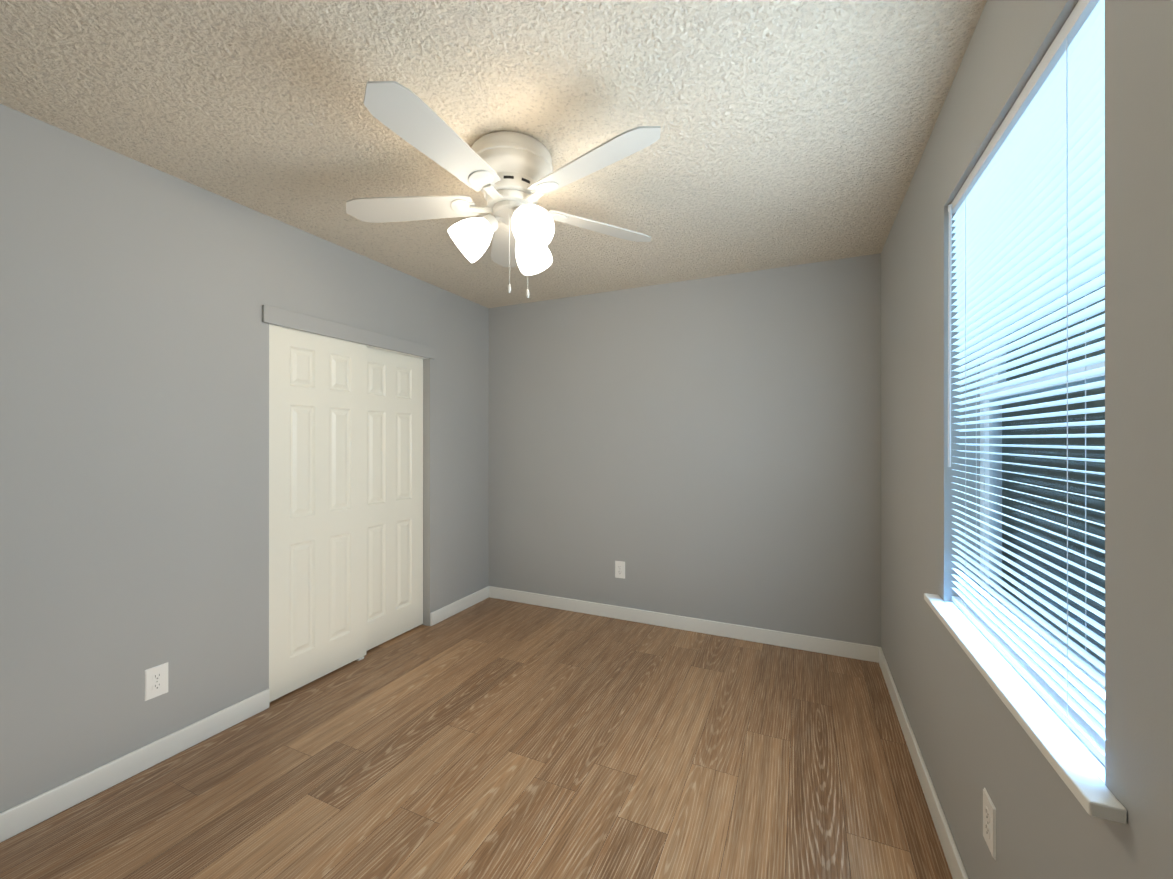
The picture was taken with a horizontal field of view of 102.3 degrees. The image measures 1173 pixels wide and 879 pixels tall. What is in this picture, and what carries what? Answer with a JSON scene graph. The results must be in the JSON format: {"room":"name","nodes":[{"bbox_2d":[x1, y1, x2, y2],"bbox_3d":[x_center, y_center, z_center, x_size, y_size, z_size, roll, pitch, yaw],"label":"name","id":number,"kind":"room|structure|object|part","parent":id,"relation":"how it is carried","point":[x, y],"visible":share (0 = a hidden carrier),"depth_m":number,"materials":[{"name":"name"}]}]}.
{"room":"empty bedroom","nodes":[
{"label":"empty bedroom","id":0,"kind":"room"},
{"bbox_2d":[0,104,488,812],"bbox_3d":[-1.650,0.109,2.368,0.140,2.440,3.650,0,0,25],"label":"wall","id":1,"kind":"structure","parent":0,"point":[134,432],"depth_m":1.92,"materials":[{"name":"paint"}]},
{"bbox_2d":[0,689,269,842],"bbox_3d":[-1.957,1.281,1.510,0.014,0.094,1.836,0,0,25],"label":"baseboard","id":2,"kind":"structure","parent":1,"relation":"attached to","point":[25,815],"depth_m":1.83,"materials":[{"name":"white wood"}]},
{"bbox_2d":[145,662,167,700],"bbox_3d":[-1.764,0.994,1.941,0.007,0.125,0.078,0,0,25],"label":"electrical outlet","id":3,"kind":"object","parent":1,"relation":"attached to","point":[156,681],"visible":1,"depth_m":1.94,"materials":[{"name":"white plastic"}]},
{"bbox_2d":[269,325,366,701],"bbox_3d":[-1.484,0.366,2.636,0.034,1.903,0.585,0,0,25],"label":"closet door","id":4,"kind":"structure","parent":1,"relation":"in","point":[317,486],"depth_m":2.59,"materials":[{"name":"white wood"}]},
{"bbox_2d":[262,305,434,358],"bbox_3d":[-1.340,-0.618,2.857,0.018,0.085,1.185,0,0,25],"label":"trim","id":5,"kind":"structure","parent":1,"relation":"attached to","point":[289,319],"depth_m":2.70,"materials":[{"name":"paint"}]},
{"bbox_2d":[366,347,422,650],"bbox_3d":[-1.306,0.366,3.126,0.034,1.903,0.585,0,0,25],"label":"closet door","id":6,"kind":"structure","parent":1,"relation":"in","point":[394,559],"depth_m":3.14,"materials":[{"name":"white wood"}]},
{"bbox_2d":[430,586,488,625],"bbox_3d":[-0.965,1.283,3.681,0.014,0.094,0.691,0,0,25],"label":"baseboard","id":7,"kind":"structure","parent":1,"relation":"attached to","point":[450,610],"depth_m":3.63,"materials":[{"name":"white wood"}]},
{"bbox_2d":[0,597,952,878],"bbox_3d":[-0.595,1.379,1.885,3.780,0.100,3.930,0,0,25],"label":"floor","id":8,"kind":"structure","parent":0,"point":[496,739],"depth_m":1.86,"materials":[{"name":"brown wood"}]},
{"bbox_2d":[0,0,986,307],"bbox_3d":[-0.294,-1.161,1.750,3.120,0.100,3.930,0,0,25],"label":"ceiling","id":9,"kind":"structure","parent":0,"point":[794,132],"depth_m":1.58,"materials":[{"name":"white paint"}]},
{"bbox_2d":[346,81,660,297],"bbox_3d":[-0.315,-0.826,1.787,1.299,0.570,1.243,0,0,25],"label":"fan","id":10,"kind":"object","parent":9,"relation":"hanging from","point":[513,177],"visible":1,"depth_m":1.73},
{"bbox_2d":[489,253,880,646],"bbox_3d":[0.493,0.110,3.472,3.120,2.440,0.140,0,0,25],"label":"wall","id":11,"kind":"structure","parent":0,"point":[708,448],"depth_m":3.26,"materials":[{"name":"paint"}]},
{"bbox_2d":[615,561,624,578],"bbox_3d":[0.248,0.965,3.503,0.078,0.125,0.007,0,0,25],"label":"electrical outlet","id":12,"kind":"object","parent":11,"relation":"attached to","point":[619,569],"visible":1,"depth_m":3.50,"materials":[{"name":"white plastic"}]},
{"bbox_2d":[489,586,878,662],"bbox_3d":[0.461,1.283,3.401,2.812,0.094,0.014,0,0,25],"label":"baseboard","id":13,"kind":"structure","parent":11,"relation":"attached to","point":[814,644],"depth_m":3.25,"materials":[{"name":"white wood"}]},
{"bbox_2d":[881,0,1172,878],"bbox_3d":[1.061,0.108,1.129,0.140,2.440,3.650,0,0,25],"label":"wall","id":14,"kind":"structure","parent":0,"point":[973,738],"depth_m":0.96,"materials":[{"name":"paint"}]},
{"bbox_2d":[879,647,968,878],"bbox_3d":[0.991,1.281,1.160,0.014,0.094,3.650,0,0,25],"label":"baseboard","id":15,"kind":"structure","parent":14,"relation":"attached to","point":[952,857],"depth_m":1.73,"materials":[{"name":"white wood"}]},
{"bbox_2d":[983,788,995,860],"bbox_3d":[1.003,0.956,1.179,0.007,0.125,0.078,0,0,25],"label":"electrical outlet","id":16,"kind":"object","parent":14,"relation":"attached to","point":[989,822],"visible":1,"depth_m":1.17,"materials":[{"name":"white plastic"}]},
{"bbox_2d":[924,593,1126,823],"bbox_3d":[1.021,0.544,1.140,0.142,0.022,1.042,0,0,25],"label":"window sill","id":17,"kind":"structure","parent":14,"relation":"attached to","point":[1075,762],"depth_m":0.90,"materials":[{"name":"white wood"}]},
{"bbox_2d":[951,0,1104,764],"bbox_3d":[1.063,-0.120,1.115,0.124,1.305,0.915,0,0,25],"label":"window blinds","id":18,"kind":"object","parent":14,"relation":"in","point":[1016,234],"depth_m":1.01,"materials":[{"name":"white plastic"}]},
{"bbox_2d":[948,204,952,466],"bbox_3d":[1.166,-0.332,1.516,0.013,0.840,0.012,0,0,25],"label":"blind wand","id":19,"kind":"object","parent":18,"relation":"hanging from","point":[950,208],"visible":0.98,"depth_m":1.51,"materials":[{"name":"white plastic"}]},
{"bbox_3d":[1.019,-0.122,1.135,0.028,1.297,0.903,0,0,25],"label":"window blind rails","id":20,"kind":"part","parent":18,"relation":"part of","materials":[{"name":"white plastic"}]},
{"bbox_3d":[1.099,-0.120,1.098,0.045,1.305,0.915,0,0,25],"label":"frame","id":21,"kind":"part","parent":18,"relation":"part of","materials":[{"name":"white plastic"}]},
{"bbox_3d":[1.089,0.168,1.102,0.020,0.660,0.845,0,0,25],"label":"window sash","id":22,"kind":"part","parent":18,"relation":"part of","materials":[{"name":"white plastic"}]},
{"bbox_3d":[1.089,0.168,1.102,0.004,0.580,0.765,0,0,25],"label":"sash glass","id":23,"kind":"part","parent":18,"relation":"part of","materials":[{"name":"clear glass"}]},
{"bbox_3d":[1.108,-0.430,1.094,0.020,0.615,0.845,0,0,25],"label":"window sash","id":24,"kind":"part","parent":18,"relation":"part of","materials":[{"name":"white plastic"}]},
{"bbox_3d":[1.108,-0.430,1.094,0.004,0.535,0.765,0,0,25],"label":"sash glass","id":25,"kind":"part","parent":18,"relation":"part of","materials":[{"name":"clear glass"}]},
{"label":"outside","id":26,"kind":"structure","parent":0,"visible":0},
{"bbox_2d":[1002,586,1104,664],"bbox_3d":[18.377,1.722,-5.694,37.010,0.100,45.000,0,0,25],"label":"ground","id":27,"kind":"structure","parent":26,"point":[1089,638],"depth_m":4.20,"materials":[{"name":"grey"}]},
{"bbox_2d":[1002,274,1104,625],"bbox_3d":[9.282,-1.104,6.829,17.639,8.452,5.742,0,0,-44],"label":"hedge","id":28,"kind":"object","parent":27,"relation":"on","point":[1093,491],"depth_m":3.74,"materials":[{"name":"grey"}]}
]}

